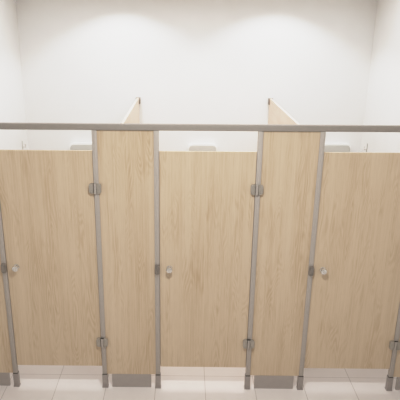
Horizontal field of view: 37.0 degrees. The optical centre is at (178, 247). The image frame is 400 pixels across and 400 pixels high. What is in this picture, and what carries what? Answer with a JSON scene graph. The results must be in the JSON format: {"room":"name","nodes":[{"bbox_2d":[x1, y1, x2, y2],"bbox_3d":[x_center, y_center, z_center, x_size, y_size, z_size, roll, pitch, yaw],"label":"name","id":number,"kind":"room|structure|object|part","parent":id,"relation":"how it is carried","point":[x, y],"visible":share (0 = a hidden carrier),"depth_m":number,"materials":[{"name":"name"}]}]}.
{"room":"public restroom","nodes":[
{"label":"public restroom","id":0,"kind":"room"},
{"bbox_2d":[0,0,27,149],"bbox_3d":[-1.555,0.203,2.687,0.100,3.060,6.714,1,21,1],"label":"wall","id":1,"kind":"structure","parent":0,"point":[12,106],"depth_m":5.23,"materials":[{"name":"white paint"}]},
{"bbox_2d":[16,0,377,151],"bbox_3d":[0.155,-0.993,5.855,3.438,3.060,0.100,1,21,1],"label":"wall","id":2,"kind":"structure","parent":0,"point":[83,61],"depth_m":5.53,"materials":[{"name":"white paint"}]},
{"bbox_2d":[69,142,91,149],"bbox_3d":[-0.909,-0.868,5.825,0.288,0.300,0.070,1,21,1],"label":"wall dispenser","id":3,"kind":"object","parent":2,"relation":"attached to","point":[75,145],"visible":0.17,"depth_m":5.75,"materials":[{"name":"white plastic"}]},
{"bbox_2d":[188,143,216,150],"bbox_3d":[0.236,-0.857,5.814,0.288,0.300,0.070,1,21,1],"label":"wall dispenser","id":4,"kind":"object","parent":2,"relation":"attached to","point":[192,146],"visible":0.35,"depth_m":5.74,"materials":[{"name":"white plastic"}]},
{"bbox_2d":[324,143,350,151],"bbox_3d":[1.521,-0.857,5.798,0.288,0.300,0.070,1,21,1],"label":"wall dispenser","id":5,"kind":"object","parent":2,"relation":"attached to","point":[329,147],"visible":0.27,"depth_m":5.73,"materials":[{"name":"white plastic"}]},
{"bbox_2d":[0,365,399,399],"bbox_3d":[0.106,1.695,3.233,3.438,0.100,6.914,1,21,1],"label":"floor","id":6,"kind":"structure","parent":0,"point":[38,382],"depth_m":4.67,"materials":[{"name":"white tile"}]},
{"bbox_2d":[0,204,20,386],"bbox_3d":[-1.357,0.151,4.316,0.261,2.000,0.060,1,21,1],"label":"pilaster","id":7,"kind":"object","parent":6,"relation":"on","point":[8,359],"visible":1,"depth_m":4.50,"materials":[{"name":"brown wood"}]},
{"bbox_3d":[-1.403,1.027,4.660,0.178,0.118,0.015,1,21,1],"label":"kick plate","id":8,"kind":"part","parent":7,"relation":"part of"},
{"bbox_3d":[-1.379,0.093,4.305,0.217,1.880,0.018,1,21,1],"label":"wood panel","id":9,"kind":"part","parent":7,"relation":"part of","materials":[{"name":"brown wood"}]},
{"bbox_2d":[0,122,399,131],"bbox_3d":[0.136,-0.791,3.946,3.234,0.041,0.042,1,21,1],"label":"header rail","id":10,"kind":"object","parent":7,"relation":"on","point":[3,125],"visible":1,"depth_m":3.93,"materials":[{"name":"metal"}]},
{"bbox_2d":[91,130,160,387],"bbox_3d":[-0.356,0.161,4.306,0.470,2.000,0.060,1,21,1],"label":"pilaster","id":11,"kind":"object","parent":6,"relation":"on","point":[125,162],"visible":1,"depth_m":4.26,"materials":[{"name":"brown wood"}]},
{"bbox_2d":[0,150,107,365],"bbox_3d":[-0.882,0.138,4.288,0.708,1.672,0.070,1,21,1],"label":"door","id":12,"kind":"structure","parent":11,"relation":"attached to","point":[47,200],"depth_m":4.27,"materials":[{"name":"brown wood"}]},
{"bbox_3d":[-1.168,0.153,4.284,0.046,0.046,0.046,1,21,1],"label":"lock knob","id":13,"kind":"part","parent":12,"relation":"part of","materials":[{"name":"silver metal"}]},
{"bbox_3d":[-0.568,0.099,4.294,0.046,1.878,0.036,1,21,1],"label":"post","id":14,"kind":"part","parent":11,"relation":"part of","materials":[{"name":"metal"}]},
{"bbox_3d":[-0.361,1.036,4.650,0.304,0.118,0.015,1,21,1],"label":"kick plate","id":15,"kind":"part","parent":11,"relation":"part of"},
{"bbox_3d":[-0.144,0.102,4.290,0.046,1.878,0.036,1,21,1],"label":"post","id":16,"kind":"part","parent":11,"relation":"part of","materials":[{"name":"metal"}]},
{"bbox_2d":[121,97,140,122],"bbox_3d":[-0.393,-0.167,5.164,0.048,2.001,1.793,1,21,1],"label":"divider","id":17,"kind":"object","parent":6,"relation":"on","point":[132,116],"visible":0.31,"depth_m":5.13,"materials":[{"name":"laminate"}]},
{"bbox_2d":[268,98,299,124],"bbox_3d":[0.855,-0.155,5.152,0.048,2.001,1.793,1,21,1],"label":"divider","id":18,"kind":"object","parent":6,"relation":"on","point":[277,114],"visible":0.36,"depth_m":5.12,"materials":[{"name":"laminate"}]},
{"bbox_2d":[244,131,325,389],"bbox_3d":[0.748,0.171,4.296,0.468,2.000,0.060,1,21,1],"label":"pilaster","id":19,"kind":"object","parent":6,"relation":"on","point":[289,165],"visible":1,"depth_m":4.25,"materials":[{"name":"brown wood"}]},
{"bbox_2d":[159,151,262,366],"bbox_3d":[0.223,0.148,4.278,0.708,1.672,0.070,1,21,1],"label":"door","id":20,"kind":"structure","parent":19,"relation":"attached to","point":[206,198],"depth_m":4.26,"materials":[{"name":"brown wood"}]},
{"bbox_3d":[-0.062,0.163,4.274,0.046,0.046,0.046,1,21,1],"label":"lock knob","id":21,"kind":"part","parent":20,"relation":"part of","materials":[{"name":"silver metal"}]},
{"bbox_3d":[0.537,0.109,4.283,0.046,1.878,0.036,1,21,1],"label":"post","id":22,"kind":"part","parent":19,"relation":"part of","materials":[{"name":"metal"}]},
{"bbox_3d":[0.743,1.046,4.640,0.302,0.118,0.015,1,21,1],"label":"kick plate","id":23,"kind":"part","parent":19,"relation":"part of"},
{"bbox_3d":[0.960,0.113,4.279,0.046,1.878,0.036,1,21,1],"label":"post","id":24,"kind":"part","parent":19,"relation":"part of","materials":[{"name":"metal"}]},
{"bbox_2d":[385,303,399,390],"bbox_3d":[1.681,0.176,4.295,0.133,2.000,0.043,1,21,1],"label":"pilaster","id":25,"kind":"object","parent":6,"relation":"on","point":[394,371],"visible":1,"depth_m":4.56,"materials":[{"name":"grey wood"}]},
{"bbox_2d":[304,152,399,368],"bbox_3d":[1.325,0.158,4.267,0.708,1.672,0.070,1,21,1],"label":"door","id":26,"kind":"structure","parent":25,"relation":"attached to","point":[355,298],"depth_m":4.27,"materials":[{"name":"brown wood"}]},
{"bbox_3d":[1.040,0.173,4.264,0.046,0.046,0.046,1,21,1],"label":"lock knob","id":27,"kind":"part","parent":26,"relation":"part of","materials":[{"name":"silver metal"}]},
{"bbox_3d":[1.638,0.119,4.273,0.046,1.878,0.036,1,21,1],"label":"post","id":28,"kind":"part","parent":25,"relation":"part of","materials":[{"name":"metal"}]},
{"bbox_3d":[1.704,0.121,4.276,0.089,1.880,0.018,1,21,1],"label":"wood panel","id":29,"kind":"part","parent":25,"relation":"part of","materials":[{"name":"brown wood"}]},
{"bbox_3d":[1.718,1.055,4.631,0.049,0.118,0.015,1,21,1],"label":"kick plate","id":30,"kind":"part","parent":25,"relation":"part of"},
{"bbox_2d":[360,0,399,378],"bbox_3d":[1.784,0.234,2.656,0.100,3.060,6.714,1,21,1],"label":"wall","id":31,"kind":"structure","parent":0,"point":[382,107],"depth_m":5.12,"materials":[{"name":"white paint"}]}
]}

